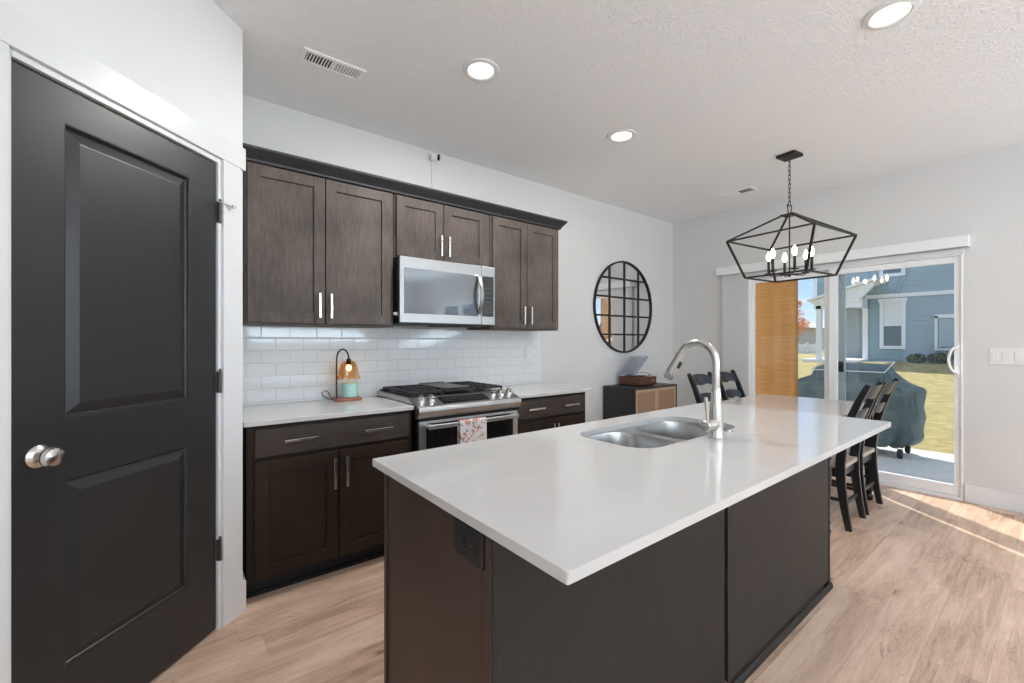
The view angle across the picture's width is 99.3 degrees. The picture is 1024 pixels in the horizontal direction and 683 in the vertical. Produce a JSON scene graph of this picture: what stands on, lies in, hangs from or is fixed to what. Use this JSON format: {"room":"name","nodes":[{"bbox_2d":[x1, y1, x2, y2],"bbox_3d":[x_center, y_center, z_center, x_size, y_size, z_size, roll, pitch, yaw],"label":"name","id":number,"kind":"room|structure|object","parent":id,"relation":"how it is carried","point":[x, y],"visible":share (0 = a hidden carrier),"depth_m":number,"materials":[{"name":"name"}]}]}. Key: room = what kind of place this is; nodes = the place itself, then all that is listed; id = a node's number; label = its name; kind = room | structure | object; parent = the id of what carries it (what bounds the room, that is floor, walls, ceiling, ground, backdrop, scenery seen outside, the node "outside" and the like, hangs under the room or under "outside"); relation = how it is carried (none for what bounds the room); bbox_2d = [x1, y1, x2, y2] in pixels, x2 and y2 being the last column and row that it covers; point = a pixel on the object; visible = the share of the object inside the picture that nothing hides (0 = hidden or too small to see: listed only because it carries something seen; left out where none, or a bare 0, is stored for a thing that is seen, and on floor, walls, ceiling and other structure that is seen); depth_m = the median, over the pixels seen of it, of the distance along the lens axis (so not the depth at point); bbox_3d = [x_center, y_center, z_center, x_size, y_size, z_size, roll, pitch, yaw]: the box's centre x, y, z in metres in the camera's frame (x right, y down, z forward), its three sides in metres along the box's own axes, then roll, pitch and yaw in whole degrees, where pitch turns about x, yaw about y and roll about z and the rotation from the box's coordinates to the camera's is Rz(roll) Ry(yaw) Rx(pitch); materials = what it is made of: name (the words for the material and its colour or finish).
{"room":"kitchen","nodes":[
{"label":"kitchen","id":0,"kind":"room"},
{"bbox_2d":[0,0,242,581],"bbox_3d":[-1.444,-0.057,1.516,0.100,2.938,1.250,0,0,7],"label":"wall","id":1,"kind":"structure","parent":0,"point":[188,54],"depth_m":1.73,"materials":[{"name":"white paint"}]},
{"bbox_2d":[0,40,8,682],"bbox_3d":[-1.426,0.239,1.169,0.018,2.145,0.106,0,0,7],"label":"trim","id":2,"kind":"structure","parent":1,"relation":"attached to","point":[4,48],"depth_m":1.21,"materials":[{"name":"white wood"}]},
{"bbox_2d":[9,49,220,682],"bbox_3d":[-1.428,0.242,1.612,0.110,2.140,0.774,0,0,7],"label":"trim","id":3,"kind":"structure","parent":1,"relation":"attached to","point":[13,55],"depth_m":1.55,"materials":[{"name":"white wood"}]},
{"bbox_2d":[0,1,245,170],"bbox_3d":[-1.385,-0.887,1.509,0.018,0.106,1.250,0,0,7],"label":"trim","id":4,"kind":"structure","parent":1,"relation":"attached to","point":[22,34],"depth_m":1.48,"materials":[{"name":"white wood"}]},
{"bbox_2d":[11,59,235,682],"bbox_3d":[-1.368,0.246,1.637,0.102,2.107,0.808,0,0,7],"label":"pantry door","id":5,"kind":"structure","parent":1,"relation":"in","point":[115,380],"depth_m":1.51,"materials":[{"name":"black wood"}]},
{"bbox_2d":[221,160,240,627],"bbox_3d":[-1.322,0.239,2.044,0.018,2.145,0.108,0,0,7],"label":"trim","id":6,"kind":"structure","parent":1,"relation":"attached to","point":[230,173],"depth_m":2.02,"materials":[{"name":"white wood"}]},
{"bbox_2d":[243,94,672,422],"bbox_3d":[-0.379,-0.057,3.768,6.465,2.938,0.120,0,0,-38],"label":"wall","id":7,"kind":"structure","parent":0,"point":[596,235],"depth_m":4.41,"materials":[{"name":"white paint"}]},
{"bbox_2d":[243,161,392,327],"bbox_3d":[-1.226,-0.548,2.776,0.862,0.903,0.392,0,0,-38],"label":"upper cabinet","id":8,"kind":"object","parent":7,"relation":"attached to","point":[318,251],"visible":0.99,"depth_m":2.61,"materials":[{"name":"brown wood"}]},
{"bbox_2d":[243,143,567,229],"bbox_3d":[-0.602,-1.036,3.264,2.486,0.072,0.396,0,0,-38],"label":"crown molding","id":9,"kind":"structure","parent":8,"relation":"attached to","point":[255,154],"depth_m":2.86,"materials":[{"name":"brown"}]},
{"bbox_2d":[243,326,540,405],"bbox_3d":[-0.713,0.149,3.424,2.510,0.495,0.008,0,0,-38],"label":"backsplash","id":10,"kind":"structure","parent":7,"relation":"attached to","point":[281,364],"depth_m":3.18,"materials":[{"name":"tile"}]},
{"bbox_2d":[525,346,530,358],"bbox_3d":[0.155,0.107,4.096,0.075,0.120,0.008,0,0,-38],"label":"outlet","id":11,"kind":"object","parent":10,"relation":"attached to","point":[528,348],"visible":1,"depth_m":4.09,"materials":[{"name":"white plastic"}]},
{"bbox_2d":[430,154,439,174],"bbox_3d":[-0.609,-1.281,3.453,0.079,0.415,0.090,0,0,-38],"label":"security camera","id":12,"kind":"object","parent":7,"relation":"attached to","point":[434,157],"visible":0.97,"depth_m":3.43,"materials":[{"name":"white plastic"}]},
{"bbox_2d":[393,194,488,266],"bbox_3d":[-0.574,-0.785,3.289,0.790,0.430,0.392,0,0,-38],"label":"upper cabinet","id":13,"kind":"object","parent":7,"relation":"attached to","point":[424,229],"visible":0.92,"depth_m":3.12,"materials":[{"name":"brown wood"}]},
{"bbox_2d":[393,256,494,327],"bbox_3d":[-0.554,-0.337,3.237,0.792,0.461,0.478,0,0,-38],"label":"microwave","id":14,"kind":"object","parent":13,"relation":"attached to","point":[426,292],"visible":0.97,"depth_m":3.05,"materials":[{"name":"silver metal"}]},
{"bbox_2d":[467,215,557,330],"bbox_3d":[0.032,-0.548,3.766,0.744,0.903,0.392,0,0,-38],"label":"upper cabinet","id":15,"kind":"object","parent":7,"relation":"attached to","point":[523,256],"visible":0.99,"depth_m":3.61,"materials":[{"name":"brown wood"}]},
{"bbox_2d":[593,261,651,352],"bbox_3d":[1.290,-0.394,4.987,1.050,1.050,0.026,0,0,-38],"label":"round mirror","id":16,"kind":"object","parent":7,"relation":"attached to","point":[622,300],"visible":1,"depth_m":4.96,"materials":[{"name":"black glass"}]},
{"bbox_2d":[150,477,1023,682],"bbox_3d":[1.576,1.362,0.054,7.745,0.100,8.336,0,0,-38],"label":"floor","id":17,"kind":"structure","parent":0,"point":[927,588],"depth_m":2.07,"materials":[{"name":"brown wood"}]},
{"bbox_2d":[243,410,411,598],"bbox_3d":[-1.143,0.868,2.654,0.886,0.888,0.668,0,0,-38],"label":"base cabinet","id":18,"kind":"object","parent":17,"relation":"on","point":[313,492],"visible":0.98,"depth_m":2.35,"materials":[{"name":"black wood"}]},
{"bbox_2d":[243,396,413,427],"bbox_3d":[-1.158,0.410,2.662,0.905,0.026,0.640,0,0,-38],"label":"countertop","id":19,"kind":"structure","parent":18,"relation":"on","point":[290,412],"depth_m":2.54,"materials":[{"name":"stone"}]},
{"bbox_2d":[321,349,361,401],"bbox_3d":[-1.142,0.222,2.937,0.241,0.349,0.175,0,0,-38],"label":"lamp","id":20,"kind":"object","parent":19,"relation":"on","point":[348,361],"visible":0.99,"depth_m":2.92,"materials":[{"name":"brown wood"}]},
{"bbox_2d":[341,382,357,397],"bbox_3d":[-1.103,0.328,2.947,0.108,0.092,0.108,0,0,-38],"label":"jar candle","id":21,"kind":"object","parent":20,"relation":"on","point":[350,389],"visible":1,"depth_m":2.90,"materials":[{"name":"teal wax"}]},
{"bbox_2d":[377,381,520,451],"bbox_3d":[-0.451,0.813,3.146,0.804,0.998,0.726,0,0,-38],"label":"gas range","id":22,"kind":"object","parent":17,"relation":"on","point":[438,406],"visible":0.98,"depth_m":2.92,"materials":[{"name":"silver metal"}]},
{"bbox_2d":[377,388,498,402],"bbox_3d":[-0.508,0.380,3.217,0.796,0.032,0.544,0,0,-38],"label":"cooktop","id":23,"kind":"object","parent":22,"relation":"in","point":[385,393],"depth_m":3.02,"materials":[{"name":"black metal"}]},
{"bbox_2d":[457,417,486,443],"bbox_3d":[-0.257,0.658,2.841,0.206,0.308,0.041,0,0,-38],"label":"dish towel","id":24,"kind":"object","parent":22,"relation":"hanging from","point":[474,429],"visible":0.62,"depth_m":2.83,"materials":[{"name":"fabric"}]},
{"bbox_2d":[517,392,584,433],"bbox_3d":[0.146,0.868,3.668,0.778,0.888,0.668,0,0,-38],"label":"base cabinet","id":25,"kind":"object","parent":17,"relation":"on","point":[552,411],"visible":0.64,"depth_m":3.42,"materials":[{"name":"black wood"}]},
{"bbox_2d":[496,383,592,398],"bbox_3d":[0.162,0.410,3.700,0.846,0.026,0.640,0,0,-38],"label":"countertop","id":26,"kind":"structure","parent":25,"relation":"on","point":[530,390],"depth_m":3.60,"materials":[{"name":"stone"}]},
{"bbox_2d":[384,457,832,682],"bbox_3d":[0.645,0.867,1.873,2.222,0.891,0.624,0,0,-38],"label":"kitchen island","id":27,"kind":"object","parent":17,"relation":"on","point":[695,604],"visible":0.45,"depth_m":1.32,"materials":[{"name":"black wood"}]},
{"bbox_2d":[454,517,484,570],"bbox_3d":[-0.102,0.473,1.023,0.014,0.083,0.122,0,0,-38],"label":"outlet","id":28,"kind":"object","parent":27,"relation":"attached to","point":[469,543],"visible":0.93,"depth_m":1.01,"materials":[{"name":"black plastic"}]},
{"bbox_2d":[457,530,464,548],"bbox_3d":[-0.122,0.473,1.039,0.002,0.034,0.034,0,0,-38],"label":"socket","id":29,"kind":"object","parent":28,"relation":"attached to","point":[460,533],"depth_m":1.04,"materials":[{"name":"black plastic"}]},
{"bbox_2d":[467,537,475,555],"bbox_3d":[-0.093,0.473,1.003,0.002,0.034,0.034,0,0,-38],"label":"socket","id":30,"kind":"object","parent":28,"relation":"attached to","point":[471,541],"depth_m":1.00,"materials":[{"name":"black plastic"}]},
{"bbox_2d":[373,402,890,584],"bbox_3d":[0.700,0.409,1.810,2.262,0.024,0.921,0,0,-38],"label":"island countertop","id":31,"kind":"structure","parent":27,"relation":"on","point":[572,505],"depth_m":1.30,"materials":[{"name":"stone"}]},
{"bbox_2d":[584,421,727,447],"bbox_3d":[0.670,0.522,1.962,0.816,0.202,0.420,0,0,-38],"label":"sink","id":32,"kind":"object","parent":31,"relation":"in","point":[661,433],"visible":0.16,"depth_m":2.02,"materials":[{"name":"silver metal"}]},
{"bbox_2d":[663,339,723,439],"bbox_3d":[0.751,0.193,1.851,0.121,0.408,0.269,0,0,-38],"label":"faucet","id":33,"kind":"object","parent":31,"relation":"on","point":[713,424],"visible":1,"depth_m":1.77,"materials":[{"name":"silver metal"}]},
{"bbox_2d":[603,382,676,419],"bbox_3d":[1.430,0.897,4.832,0.776,0.830,0.414,0,0,-38],"label":"sideboard","id":34,"kind":"object","parent":17,"relation":"on","point":[619,400],"visible":0.33,"depth_m":4.63,"materials":[{"name":"black wood"}]},
{"bbox_2d":[619,358,655,385],"bbox_3d":[1.399,0.319,4.864,0.310,0.325,0.294,0,0,-38],"label":"record player","id":35,"kind":"object","parent":34,"relation":"on","point":[638,379],"visible":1,"depth_m":4.76},
{"bbox_2d":[687,372,722,403],"bbox_3d":[1.899,0.800,3.836,0.393,1.025,0.580,0,0,-38],"label":"dining chair","id":36,"kind":"object","parent":17,"relation":"on","point":[695,379],"visible":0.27,"depth_m":3.98,"materials":[{"name":"black wood"}]},
{"bbox_2d":[720,370,745,400],"bbox_3d":[2.267,0.800,4.125,0.393,1.025,0.580,0,0,-38],"label":"dining chair","id":37,"kind":"object","parent":17,"relation":"on","point":[724,376],"visible":0.28,"depth_m":4.33,"materials":[{"name":"black wood"}]},
{"bbox_2d":[722,394,873,533],"bbox_3d":[2.299,0.912,3.581,1.146,0.800,0.875,0,0,-38],"label":"dining table","id":38,"kind":"object","parent":17,"relation":"on","point":[782,402],"visible":0.12,"depth_m":3.59,"materials":[{"name":"brown wood"}]},
{"bbox_2d":[830,381,883,531],"bbox_3d":[2.376,0.800,3.238,0.393,1.025,0.580,0,0,-39],"label":"dining chair","id":39,"kind":"object","parent":17,"relation":"on","point":[841,463],"visible":0.57,"depth_m":3.05,"materials":[{"name":"black wood"}]},
{"bbox_2d":[832,378,898,514],"bbox_3d":[2.740,0.800,3.527,0.393,1.025,0.580,0,0,-37],"label":"dining chair","id":40,"kind":"object","parent":17,"relation":"on","point":[869,453],"visible":0.44,"depth_m":3.47,"materials":[{"name":"black wood"}]},
{"bbox_2d":[212,0,1023,223],"bbox_3d":[1.623,-1.586,0.092,7.865,0.120,8.336,0,0,-38],"label":"ceiling","id":41,"kind":"structure","parent":0,"point":[711,92],"depth_m":2.58,"materials":[{"name":"white paint"}]},
{"bbox_2d":[298,47,365,82],"bbox_3d":[-0.988,-1.522,2.399,0.325,0.008,0.128,0,0,-38],"label":"ceiling vent","id":42,"kind":"object","parent":41,"relation":"in","point":[311,57],"visible":1,"depth_m":2.39,"materials":[{"name":"white metal"}]},
{"bbox_2d":[462,58,498,81],"bbox_3d":[-0.174,-1.520,2.443,0.208,0.010,0.208,0,0,-38],"label":"recessed light","id":43,"kind":"object","parent":41,"relation":"in","point":[480,69],"visible":1,"depth_m":2.43,"materials":[{"name":"white plastic"}]},
{"bbox_2d":[607,129,635,142],"bbox_3d":[0.813,-1.520,3.221,0.208,0.010,0.208,0,0,-38],"label":"recessed light","id":44,"kind":"object","parent":41,"relation":"in","point":[621,135],"visible":1,"depth_m":3.21,"materials":[{"name":"white plastic"}]},
{"bbox_2d":[720,186,757,197],"bbox_3d":[2.315,-1.522,4.436,0.155,0.008,0.310,0,0,-38],"label":"ceiling vent","id":45,"kind":"object","parent":41,"relation":"in","point":[747,189],"visible":1,"depth_m":4.43,"materials":[{"name":"white metal"}]},
{"bbox_2d":[726,150,856,282],"bbox_3d":[2.265,-1.024,3.549,0.678,1.002,0.679,0,0,-31],"label":"chandelier","id":46,"kind":"object","parent":41,"relation":"hanging from","point":[788,156],"visible":1,"depth_m":3.52,"materials":[{"name":"black metal"}]},
{"bbox_2d":[862,0,920,29],"bbox_3d":[1.760,-1.520,2.021,0.208,0.010,0.208,0,0,-38],"label":"recessed light","id":47,"kind":"object","parent":41,"relation":"in","point":[890,13],"visible":1,"depth_m":2.02,"materials":[{"name":"white plastic"}]},
{"bbox_2d":[673,142,1023,500],"bbox_3d":[4.659,-0.057,2.480,0.140,2.938,8.336,0,0,-38],"label":"wall","id":48,"kind":"structure","parent":0,"point":[980,195],"depth_m":3.65,"materials":[{"name":"white paint"}]},
{"bbox_2d":[721,272,747,399],"bbox_3d":[3.063,0.214,4.319,0.046,2.105,2.000,0,0,-38],"label":"vertical blinds","id":49,"kind":"object","parent":48,"relation":"attached to","point":[734,288],"visible":0.52,"depth_m":4.95,"materials":[{"name":"white plastic"}]},
{"bbox_2d":[756,280,797,396],"bbox_3d":[2.917,0.242,4.844,0.010,2.180,0.474,0,0,-38],"label":"woven shade","id":50,"kind":"object","parent":48,"relation":"attached to","point":[776,303],"visible":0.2,"depth_m":4.82,"materials":[{"name":"orange wicker"}]},
{"bbox_2d":[716,234,969,276],"bbox_3d":[3.062,-0.813,4.317,0.098,0.090,2.049,0,0,-38],"label":"valance","id":51,"kind":"object","parent":48,"relation":"attached to","point":[963,240],"visible":1,"depth_m":3.99,"materials":[{"name":"white"}]},
{"bbox_2d":[748,254,962,500],"bbox_3d":[3.205,0.284,4.279,0.179,2.075,1.729,0,0,-38],"label":"door","id":52,"kind":"structure","parent":48,"relation":"in","point":[834,286],"depth_m":4.03,"materials":[{"name":"white plastic"}]},
{"bbox_2d":[748,248,963,276],"bbox_3d":[3.160,-0.744,4.254,0.022,0.042,1.753,0,0,-38],"label":"trim","id":53,"kind":"structure","parent":48,"relation":"attached to","point":[961,250],"depth_m":3.96,"materials":[{"name":"white"}]},
{"bbox_2d":[964,485,1023,513],"bbox_3d":[5.412,1.242,1.399,0.014,0.140,5.506,0,0,-38],"label":"baseboard","id":54,"kind":"structure","parent":48,"relation":"attached to","point":[998,499],"depth_m":3.43,"materials":[{"name":"white"}]},
{"bbox_2d":[989,348,1023,364],"bbox_3d":[3.850,0.117,3.386,0.011,0.127,0.175,0,0,-38],"label":"light switch","id":55,"kind":"object","parent":48,"relation":"attached to","point":[1000,356],"visible":1,"depth_m":3.38,"materials":[{"name":"white plastic"}]},
{"bbox_3d":[-1.568,-0.107,2.365,0.100,2.838,0.615,0,0,-38],"label":"wall","id":56,"kind":"structure","parent":0,"visible":0},
{"bbox_2d":[241,573,245,611],"bbox_3d":[-1.513,1.242,2.370,0.035,0.140,0.675,0,0,-38],"label":"baseboard","id":57,"kind":"structure","parent":56,"relation":"attached to","point":[243,583],"depth_m":2.12,"materials":[{"name":"white"}]},
{"label":"outside","id":58,"kind":"structure","parent":0,"visible":0},
{"bbox_2d":[798,349,953,454],"bbox_3d":[31.505,1.162,69.329,124.735,0.900,190.000,0,0,-38],"label":"ground","id":59,"kind":"structure","parent":58,"point":[937,379],"depth_m":9.14,"materials":[{"name":"yellow plant"}]},
{"bbox_2d":[798,300,809,342],"bbox_3d":[21.916,-1.244,33.583,1.258,4.023,1.906,0,0,-38],"label":"autumn tree","id":60,"kind":"object","parent":59,"relation":"on","point":[801,323],"visible":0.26,"depth_m":33.25,"materials":[{"name":"brown plant"}]},
{"bbox_2d":[798,343,815,353],"bbox_3d":[16.770,0.412,27.258,0.170,0.700,4.100,0,0,-38],"label":"fence","id":61,"kind":"object","parent":59,"relation":"on","point":[802,348],"visible":0.11,"depth_m":25.99,"materials":[{"name":"white"}]},
{"bbox_2d":[798,324,823,348],"bbox_3d":[27.066,-0.738,44.840,6.800,3.100,7.800,0,0,-38],"label":"house","id":62,"kind":"structure","parent":59,"relation":"on","point":[808,336],"depth_m":41.36,"materials":[{"name":"beige paint"}]},
{"bbox_2d":[802,263,953,362],"bbox_3d":[19.757,-3.013,13.702,11.000,8.550,15.900,0,0,-38],"label":"house","id":63,"kind":"structure","parent":59,"relation":"on","point":[892,315],"depth_m":15.14,"materials":[{"name":"blue"}]},
{"bbox_2d":[884,302,900,323],"bbox_3d":[13.398,-0.996,15.302,0.012,0.783,0.480,0,0,-38],"label":"blind","id":64,"kind":"object","parent":63,"relation":"hanging from","point":[892,310],"depth_m":15.30,"materials":[{"name":"white"}]},
{"bbox_2d":[906,353,926,362],"bbox_3d":[13.483,0.569,14.496,0.721,0.379,0.529,0,0,-38],"label":"shrub","id":65,"kind":"object","parent":59,"relation":"on","point":[915,358],"visible":0.99,"depth_m":14.34,"materials":[{"name":"green plant"}]},
{"bbox_2d":[927,352,950,363],"bbox_3d":[13.811,0.552,14.056,0.754,0.414,0.594,0,0,-38],"label":"shrub","id":66,"kind":"object","parent":59,"relation":"on","point":[939,357],"visible":0.96,"depth_m":13.95,"materials":[{"name":"green plant"}]},
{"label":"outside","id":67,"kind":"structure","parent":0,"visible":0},
{"bbox_2d":[877,446,953,483],"bbox_3d":[4.029,1.480,5.079,2.085,0.265,9.400,0,0,-38],"label":"patio slab","id":68,"kind":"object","parent":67,"point":[936,466],"visible":0.05,"depth_m":4.80,"materials":[{"name":"concrete"}]},
{"bbox_2d":[798,360,926,458],"bbox_3d":[4.315,0.799,5.506,0.690,1.096,1.362,0,0,-38],"label":"covered grill","id":69,"kind":"object","parent":68,"relation":"on","point":[905,410],"visible":0.58,"depth_m":5.05,"materials":[{"name":"fabric"}]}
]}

